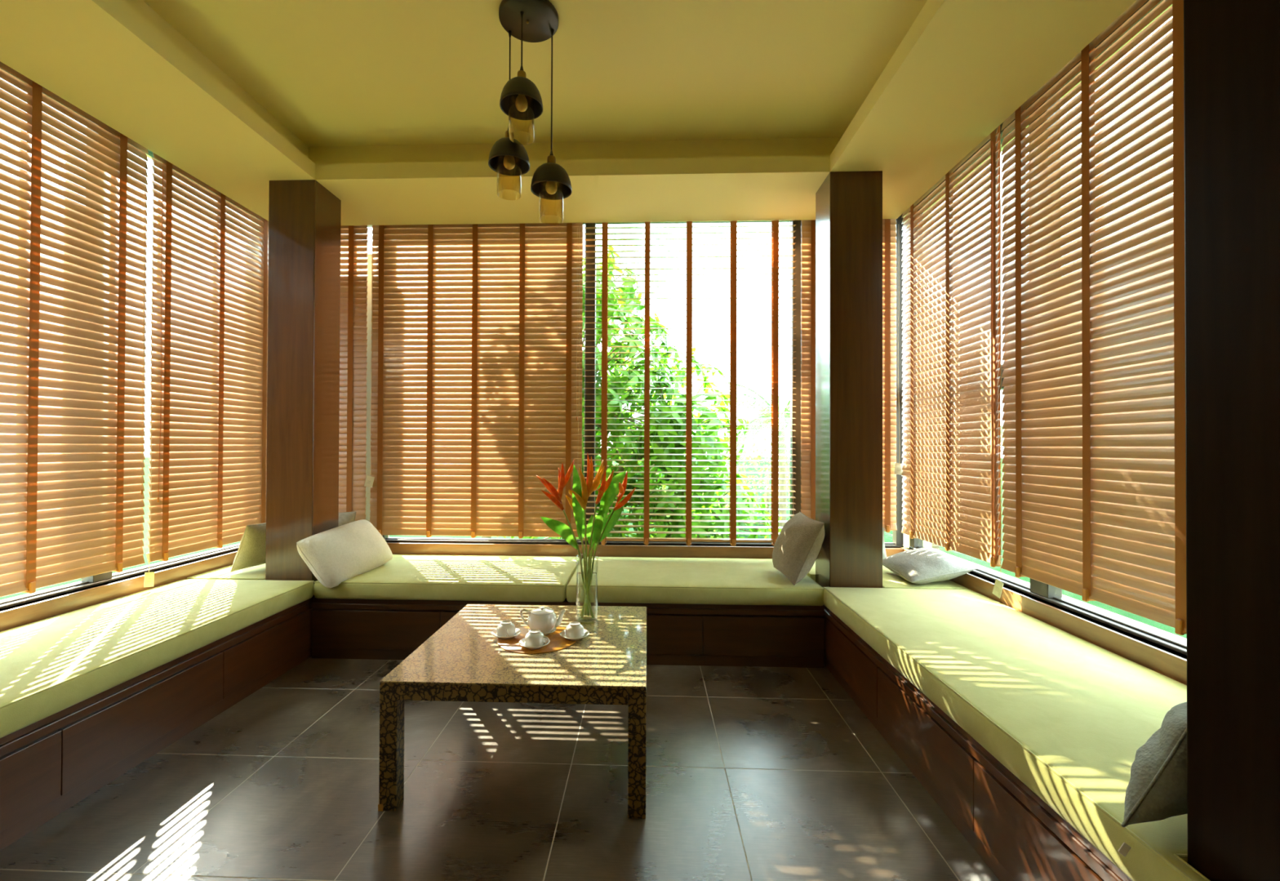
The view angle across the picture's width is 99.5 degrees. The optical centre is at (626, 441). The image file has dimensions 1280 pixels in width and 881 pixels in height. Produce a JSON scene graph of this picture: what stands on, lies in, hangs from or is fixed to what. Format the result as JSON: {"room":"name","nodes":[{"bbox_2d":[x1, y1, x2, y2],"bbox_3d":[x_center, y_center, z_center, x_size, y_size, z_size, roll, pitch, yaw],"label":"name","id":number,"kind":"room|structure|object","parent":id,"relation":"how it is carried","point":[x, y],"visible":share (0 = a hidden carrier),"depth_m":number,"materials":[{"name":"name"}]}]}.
{"room":"sunroom","nodes":[
{"label":"sunroom","id":0,"kind":"room"},
{"bbox_2d":[0,154,257,611],"bbox_3d":[-2.761,-0.186,2.619,0.200,3.295,3.220,0,0,2],"label":"wall","id":1,"kind":"structure","parent":0,"point":[148,156],"depth_m":2.79,"materials":[{"name":"beige paint"}]},
{"bbox_2d":[0,549,237,631],"bbox_3d":[-2.694,0.776,2.213,0.052,0.105,3.630,0,0,2],"label":"window sill","id":2,"kind":"structure","parent":1,"relation":"attached to","point":[18,615],"depth_m":2.73,"materials":[{"name":"brown wood"}]},
{"bbox_2d":[0,67,268,609],"bbox_3d":[-2.731,-0.487,2.526,0.075,2.425,3.030,0,0,2],"label":"window","id":3,"kind":"structure","parent":1,"relation":"in","point":[92,580],"depth_m":2.79,"materials":[{"name":"grey metal"}]},
{"bbox_2d":[0,61,154,596],"bbox_3d":[-2.637,-0.470,2.032,0.067,2.496,1.890,0,0,2],"label":"blind","id":4,"kind":"object","parent":3,"relation":"attached to","point":[73,274],"visible":0.98,"depth_m":2.54,"materials":[{"name":"brown wood"}]},
{"bbox_2d":[146,152,268,562],"bbox_3d":[-2.586,-0.516,3.457,0.058,2.380,0.978,0,0,2],"label":"blind","id":5,"kind":"object","parent":3,"relation":"attached to","point":[210,337],"visible":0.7,"depth_m":3.33,"materials":[{"name":"brown wood"}]},
{"bbox_2d":[0,656,999,880],"bbox_3d":[-0.437,1.352,0.456,4.900,0.200,7.300,0,0,2],"label":"floor","id":6,"kind":"structure","parent":0,"point":[753,773],"depth_m":1.92,"materials":[{"name":"grey tile"}]},
{"bbox_2d":[0,597,312,850],"bbox_3d":[-2.283,1.084,2.268,0.790,0.352,3.475,0,0,2],"label":"window bench","id":7,"kind":"object","parent":6,"relation":"on","point":[49,765],"visible":0.54,"depth_m":2.08,"materials":[{"name":"brown wood"}]},
{"bbox_2d":[0,578,314,737],"bbox_3d":[-2.280,0.847,1.894,0.802,0.114,2.639,0,0,2],"label":"seat cushion","id":8,"kind":"object","parent":7,"relation":"on","point":[48,666],"visible":1,"depth_m":2.25,"materials":[{"name":"fabric"}]},
{"bbox_2d":[186,563,265,579],"bbox_3d":[-2.215,0.865,3.604,0.797,0.106,0.787,0,0,2],"label":"seat cushion","id":9,"kind":"object","parent":7,"relation":"on","point":[255,572],"visible":0.15,"depth_m":3.32,"materials":[{"name":"fabric"}]},
{"bbox_2d":[230,522,266,571],"bbox_3d":[-2.303,0.646,3.453,0.180,0.294,0.349,0,0,17],"label":"pillow","id":10,"kind":"object","parent":9,"relation":"on","point":[251,550],"visible":0.51,"depth_m":3.32,"materials":[{"name":"beige fabric"}]},
{"bbox_2d":[338,511,355,526],"bbox_3d":[-2.063,0.643,3.791,0.308,0.306,0.149,0,0,-3],"label":"pillow","id":11,"kind":"object","parent":9,"relation":"on","point":[344,517],"visible":0.16,"depth_m":3.79,"materials":[{"name":"beige fabric"}]},
{"bbox_2d":[265,179,341,656],"bbox_3d":[-1.993,-0.147,3.358,0.284,2.835,0.275,0,0,2],"label":"pillar","id":12,"kind":"structure","parent":6,"relation":"on","point":[304,216],"depth_m":3.23,"materials":[{"name":"brown wood"}]},
{"bbox_2d":[377,604,646,818],"bbox_3d":[-0.373,1.046,2.295,0.915,0.443,0.915,0,0,2],"label":"coffee table","id":13,"kind":"object","parent":6,"relation":"on","point":[462,660],"visible":0.98,"depth_m":1.93,"materials":[{"name":"brown"}]},
{"bbox_2d":[497,626,576,653],"bbox_3d":[-0.371,0.822,2.271,0.333,0.004,0.333,0,0,2],"label":"placemat","id":14,"kind":"object","parent":13,"relation":"on","point":[557,642],"visible":0.43,"depth_m":2.20,"materials":[{"name":"wood"}]},
{"bbox_2d":[490,627,520,639],"bbox_3d":[-0.507,0.810,2.287,0.124,0.020,0.124,0,0,2],"label":"saucer","id":15,"kind":"object","parent":14,"relation":"on","point":[493,633],"visible":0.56,"depth_m":2.27,"materials":[{"name":"white ceramic"}]},
{"bbox_2d":[496,620,515,636],"bbox_3d":[-0.504,0.783,2.285,0.089,0.050,0.082,0,-1,31],"label":"teacup","id":16,"kind":"object","parent":15,"relation":"on","point":[505,628],"visible":0.99,"depth_m":2.26,"materials":[{"name":"white ceramic"}]},
{"bbox_2d":[519,637,550,648],"bbox_3d":[-0.368,0.809,2.177,0.124,0.020,0.124,0,0,2],"label":"saucer","id":17,"kind":"object","parent":14,"relation":"on","point":[522,641],"visible":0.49,"depth_m":2.15,"materials":[{"name":"white ceramic"}]},
{"bbox_2d":[524,628,549,646],"bbox_3d":[-0.365,0.783,2.179,0.089,0.050,0.082,0,-1,-29],"label":"teacup","id":18,"kind":"object","parent":17,"relation":"on","point":[534,637],"visible":0.99,"depth_m":2.15,"materials":[{"name":"white ceramic"}]},
{"bbox_2d":[528,626,555,635],"bbox_3d":[-0.361,0.810,2.325,0.120,0.020,0.120,0,0,2],"label":"saucer","id":19,"kind":"object","parent":14,"relation":"on","point":[553,629],"visible":0.23,"depth_m":2.30,"materials":[{"name":"white ceramic"}]},
{"bbox_2d":[520,606,565,633],"bbox_3d":[-0.357,0.760,2.325,0.157,0.104,0.128,0,-1,34],"label":"teapot","id":20,"kind":"object","parent":19,"relation":"on","point":[544,619],"visible":0.94,"depth_m":2.29,"materials":[{"name":"white ceramic"}]},
{"bbox_2d":[560,629,589,640],"bbox_3d":[-0.217,0.811,2.273,0.124,0.020,0.124,0,0,2],"label":"saucer","id":21,"kind":"object","parent":14,"relation":"on","point":[586,632],"visible":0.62,"depth_m":2.25,"materials":[{"name":"white ceramic"}]},
{"bbox_2d":[564,621,584,638],"bbox_3d":[-0.216,0.784,2.277,0.082,0.050,0.089,0,0,6],"label":"teacup","id":22,"kind":"object","parent":21,"relation":"on","point":[575,629],"visible":1,"depth_m":2.25,"materials":[{"name":"white ceramic"}]},
{"bbox_2d":[575,555,598,623],"bbox_3d":[-0.182,0.676,2.508,0.101,0.302,0.101,0,0,2],"label":"vase","id":23,"kind":"object","parent":13,"relation":"on","point":[576,604],"visible":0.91,"depth_m":2.50,"materials":[{"name":"clear glass"}]},
{"bbox_2d":[536,458,594,617],"bbox_3d":[-0.286,0.443,2.494,0.277,0.733,0.062,0,0,2],"label":"stem","id":24,"kind":"object","parent":23,"relation":"in","point":[566,532],"visible":1,"depth_m":2.49,"materials":[{"name":"green"}]},
{"bbox_2d":[565,489,591,615],"bbox_3d":[-0.219,0.515,2.541,0.126,0.589,0.061,0,0,2],"label":"stem","id":25,"kind":"object","parent":23,"relation":"in","point":[570,500],"visible":0.43,"depth_m":2.53,"materials":[{"name":"green"}]},
{"bbox_2d":[572,453,604,616],"bbox_3d":[-0.172,0.429,2.492,0.150,0.760,0.086,0,0,2],"label":"stem","id":26,"kind":"object","parent":23,"relation":"in","point":[580,496],"visible":0.99,"depth_m":2.48,"materials":[{"name":"green"}]},
{"bbox_2d":[581,469,613,618],"bbox_3d":[-0.128,0.468,2.485,0.153,0.683,0.052,0,0,-12],"label":"stem","id":27,"kind":"object","parent":23,"relation":"in","point":[597,526],"visible":1,"depth_m":2.49,"materials":[{"name":"green"}]},
{"bbox_2d":[584,462,611,615],"bbox_3d":[-0.133,0.453,2.541,0.125,0.715,0.023,0,0,-5],"label":"stem","id":28,"kind":"object","parent":23,"relation":"in","point":[608,472],"visible":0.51,"depth_m":2.54,"materials":[{"name":"green"}]},
{"bbox_2d":[580,471,635,616],"bbox_3d":[-0.085,0.473,2.516,0.258,0.675,0.062,0,0,2],"label":"stem","id":29,"kind":"object","parent":23,"relation":"in","point":[615,486],"visible":0.96,"depth_m":2.51,"materials":[{"name":"green"}]},
{"bbox_2d":[311,596,824,667],"bbox_3d":[-0.349,1.102,3.527,2.972,0.352,0.820,0,0,2],"label":"window bench","id":30,"kind":"object","parent":6,"relation":"on","point":[677,634],"visible":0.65,"depth_m":3.10,"materials":[{"name":"brown wood"}]},
{"bbox_2d":[313,554,582,601],"bbox_3d":[-1.074,0.865,3.538,1.485,0.114,0.829,0,0,2],"label":"seat cushion","id":31,"kind":"object","parent":30,"relation":"on","point":[405,576],"visible":0.8,"depth_m":3.20,"materials":[{"name":"fabric"}]},
{"bbox_2d":[296,519,392,587],"bbox_3d":[-1.730,0.679,3.373,0.282,0.334,0.596,0,0,14],"label":"pillow","id":32,"kind":"object","parent":31,"relation":"on","point":[334,556],"visible":0.96,"depth_m":3.23,"materials":[{"name":"beige fabric"}]},
{"bbox_2d":[565,556,824,605],"bbox_3d":[0.403,0.870,3.483,1.473,0.114,0.830,0,0,2],"label":"seat cushion","id":33,"kind":"object","parent":30,"relation":"on","point":[628,580],"visible":0.79,"depth_m":3.13,"materials":[{"name":"fabric"}]},
{"bbox_2d":[772,511,824,585],"bbox_3d":[1.033,0.629,3.270,0.266,0.374,0.402,0,0,2],"label":"pillow","id":34,"kind":"object","parent":33,"relation":"on","point":[797,545],"visible":1,"depth_m":3.12,"materials":[{"name":"beige fabric"}]},
{"bbox_2d":[815,170,882,587],"bbox_3d":[1.318,-0.136,3.228,0.297,2.835,0.270,0,0,2],"label":"pillar","id":35,"kind":"structure","parent":6,"relation":"on","point":[849,204],"depth_m":3.10,"materials":[{"name":"brown wood"}]},
{"bbox_2d":[823,604,1132,880],"bbox_3d":[1.499,1.097,2.123,0.820,0.352,3.475,0,0,2],"label":"window bench","id":36,"kind":"object","parent":6,"relation":"on","point":[1020,837],"visible":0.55,"depth_m":1.72,"materials":[{"name":"brown wood"}]},
{"bbox_2d":[807,560,968,588],"bbox_3d":[1.545,0.878,3.460,0.806,0.106,0.787,0,0,2],"label":"seat cushion","id":37,"kind":"object","parent":36,"relation":"on","point":[890,579],"visible":0.13,"depth_m":3.16,"materials":[{"name":"fabric"}]},
{"bbox_2d":[882,527,887,559],"bbox_3d":[1.597,0.699,3.706,0.347,0.224,0.134,0,0,2],"label":"pillow","id":38,"kind":"object","parent":37,"relation":"on","point":[884,553],"visible":0.13,"depth_m":3.67,"materials":[{"name":"white fabric"}]},
{"bbox_2d":[882,547,976,584],"bbox_3d":[1.794,0.743,3.270,0.356,0.176,0.456,0,0,2],"label":"pillow","id":39,"kind":"object","parent":37,"relation":"on","point":[920,566],"visible":0.93,"depth_m":3.12,"materials":[{"name":"white fabric"}]},
{"bbox_2d":[822,586,1210,880],"bbox_3d":[1.468,0.864,1.748,0.822,0.106,2.628,0,0,2],"label":"seat cushion","id":40,"kind":"object","parent":36,"relation":"on","point":[1068,715],"visible":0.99,"depth_m":1.75,"materials":[{"name":"fabric"}]},
{"bbox_2d":[1118,701,1187,856],"bbox_3d":[1.224,0.685,1.175,0.578,0.233,0.151,0,0,-12],"label":"pillow","id":41,"kind":"object","parent":40,"relation":"on","point":[1157,787],"visible":0.38,"depth_m":1.11,"materials":[{"name":"grey fabric"}]},
{"bbox_2d":[1183,0,1279,880],"bbox_3d":[1.238,-0.156,0.892,0.316,2.835,0.315,0,0,2],"label":"pillar","id":42,"kind":"structure","parent":6,"relation":"on","point":[1232,47],"depth_m":0.97,"materials":[{"name":"brown wood"}]},
{"bbox_2d":[0,0,1136,225],"bbox_3d":[-0.452,-1.786,0.458,5.050,0.415,7.450,0,0,2],"label":"ceiling","id":43,"kind":"structure","parent":0,"point":[664,110],"depth_m":2.68,"materials":[{"name":"beige paint"}]},
{"bbox_2d":[338,225,368,520],"bbox_3d":[-2.184,-0.511,3.941,0.610,2.380,0.056,0,0,2],"label":"blind","id":44,"kind":"object","parent":43,"relation":"hanging from","point":[353,238],"visible":0.24,"depth_m":3.93,"materials":[{"name":"brown wood"}]},
{"bbox_2d":[488,0,572,222],"bbox_3d":[-0.422,-1.397,2.322,0.373,0.858,0.288,0,0,2],"label":"pendant lamp","id":45,"kind":"object","parent":43,"relation":"hanging from","point":[526,20],"visible":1,"depth_m":2.32,"materials":[{"name":"black metal"}]},
{"bbox_2d":[505,130,513,137],"bbox_3d":[-0.513,-1.315,2.377,0.037,0.092,0.037,0,0,2],"label":"socket","id":46,"kind":"object","parent":45,"relation":"attached to","point":[507,135],"depth_m":2.36,"materials":[{"name":"gold metal"}]},
{"bbox_2d":[517,70,526,77],"bbox_3d":[-0.439,-1.506,2.274,0.037,0.092,0.037,0,0,2],"label":"socket","id":47,"kind":"object","parent":45,"relation":"attached to","point":[521,73],"depth_m":2.26,"materials":[{"name":"gold metal"}]},
{"bbox_2d":[546,155,555,163],"bbox_3d":[-0.327,-1.199,2.364,0.037,0.092,0.037,0,0,2],"label":"socket","id":48,"kind":"object","parent":45,"relation":"attached to","point":[551,158],"depth_m":2.35,"materials":[{"name":"gold metal"}]},
{"bbox_2d":[386,542,909,548],"bbox_3d":[-0.300,-0.166,4.041,4.670,3.295,0.190,0,0,2],"label":"wall","id":49,"kind":"structure","parent":0,"point":[904,546],"depth_m":3.95,"materials":[{"name":"beige paint"}]},
{"bbox_2d":[365,253,389,537],"bbox_3d":[-2.349,0.012,4.306,0.875,2.950,0.175,0,0,2],"label":"trim","id":50,"kind":"structure","parent":49,"relation":"attached to","point":[369,255],"depth_m":4.21,"materials":[{"name":"beige"}]},
{"bbox_2d":[367,213,903,546],"bbox_3d":[-0.320,-0.466,4.017,4.630,2.425,0.075,0,0,2],"label":"window","id":51,"kind":"structure","parent":49,"relation":"in","point":[589,375],"depth_m":3.93,"materials":[{"name":"grey metal"}]},
{"bbox_2d":[364,222,582,538],"bbox_3d":[-1.093,-0.506,3.893,1.563,2.383,0.067,0,0,2],"label":"blind","id":52,"kind":"object","parent":51,"relation":"attached to","point":[477,340],"visible":0.8,"depth_m":3.90,"materials":[{"name":"brown wood"}]},
{"bbox_2d":[582,220,795,546],"bbox_3d":[0.441,-0.482,3.832,1.495,2.420,0.081,0,0,2],"label":"blind","id":53,"kind":"object","parent":51,"relation":"attached to","point":[775,225],"visible":0.8,"depth_m":3.82,"materials":[{"name":"brown wood"}]},
{"bbox_2d":[800,218,903,532],"bbox_3d":[1.575,-0.531,3.791,0.696,2.315,0.067,0,0,2],"label":"blind","id":54,"kind":"object","parent":51,"relation":"attached to","point":[891,468],"visible":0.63,"depth_m":3.79,"materials":[{"name":"brown wood"}]},
{"bbox_2d":[386,542,903,559],"bbox_3d":[-0.316,0.799,3.962,4.570,0.105,0.072,0,0,2],"label":"window sill","id":55,"kind":"structure","parent":49,"relation":"attached to","point":[420,548],"depth_m":3.93,"materials":[{"name":"brown wood"}]},
{"bbox_2d":[903,4,1186,658],"bbox_3d":[1.947,-0.187,0.387,0.200,3.295,7.320,0,0,2],"label":"wall","id":56,"kind":"structure","parent":0,"point":[906,537],"depth_m":2.54,"materials":[{"name":"beige paint"}]},
{"bbox_2d":[903,548,1186,684],"bbox_3d":[1.923,0.792,2.086,0.052,0.105,3.530,0,0,2],"label":"window sill","id":57,"kind":"structure","parent":56,"relation":"attached to","point":[1157,659],"depth_m":2.22,"materials":[{"name":"brown wood"}]},
{"bbox_2d":[908,0,1186,655],"bbox_3d":[2.006,-0.468,2.744,0.075,2.425,2.230,0,0,2],"label":"window","id":58,"kind":"structure","parent":56,"relation":"in","point":[1050,593],"depth_m":2.50,"materials":[{"name":"grey metal"}]},
{"bbox_2d":[901,124,1001,567],"bbox_3d":[1.891,-0.528,3.237,0.058,2.327,1.025,0,0,2],"label":"blind","id":59,"kind":"object","parent":58,"relation":"attached to","point":[951,412],"visible":0.91,"depth_m":3.09,"materials":[{"name":"brown wood"}]},
{"bbox_2d":[992,0,1186,635],"bbox_3d":[1.848,-0.469,2.226,0.067,2.461,0.983,0,0,2],"label":"blind","id":60,"kind":"object","parent":58,"relation":"attached to","point":[1094,486],"visible":0.75,"depth_m":2.10,"materials":[{"name":"brown wood"}]},
{"label":"outside","id":61,"kind":"structure","parent":0,"visible":0},
{"bbox_2d":[0,457,1186,638],"bbox_3d":[0.761,1.746,19.972,120.000,0.240,120.000,0,0,2],"label":"lawn","id":62,"kind":"structure","parent":61,"point":[887,535],"depth_m":8.09,"materials":[{"name":"green plant"}]},
{"bbox_2d":[497,246,781,538],"bbox_3d":[-0.231,-0.338,5.322,3.513,3.686,1.617,0,0,2],"label":"tree","id":63,"kind":"object","parent":62,"relation":"on","point":[616,375],"visible":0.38,"depth_m":5.01,"materials":[{"name":"green plant"}]},
{"bbox_2d":[610,442,729,511],"bbox_3d":[0.669,0.742,11.985,3.385,1.779,2.483,0,0,2],"label":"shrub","id":64,"kind":"object","parent":62,"relation":"on","point":[613,461],"visible":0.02,"depth_m":11.81,"materials":[{"name":"green plant"}]},
{"bbox_2d":[666,492,750,534],"bbox_3d":[1.285,1.166,8.956,1.659,0.968,1.286,0,0,2],"label":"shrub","id":65,"kind":"object","parent":62,"relation":"on","point":[725,499],"visible":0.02,"depth_m":8.82,"materials":[{"name":"green plant"}]},
{"bbox_2d":[692,382,790,528],"bbox_3d":[2.087,0.350,7.148,2.817,2.357,2.392,0,0,2],"label":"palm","id":66,"kind":"object","parent":62,"relation":"on","point":[765,409],"visible":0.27,"depth_m":7.06,"materials":[{"name":"green plant"}]},
{"bbox_2d":[696,436,790,524],"bbox_3d":[2.740,0.766,10.386,3.101,1.747,2.349,0,0,2],"label":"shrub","id":67,"kind":"object","parent":62,"relation":"on","point":[758,457],"visible":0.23,"depth_m":10.26,"materials":[{"name":"green plant"}]},
{"bbox_2d":[932,426,1004,550],"bbox_3d":[3.603,0.665,6.480,2.377,1.730,2.600,0,0,19],"label":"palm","id":68,"kind":"object","parent":62,"relation":"on","point":[934,546],"visible":0.02,"depth_m":5.89,"materials":[{"name":"green plant"}]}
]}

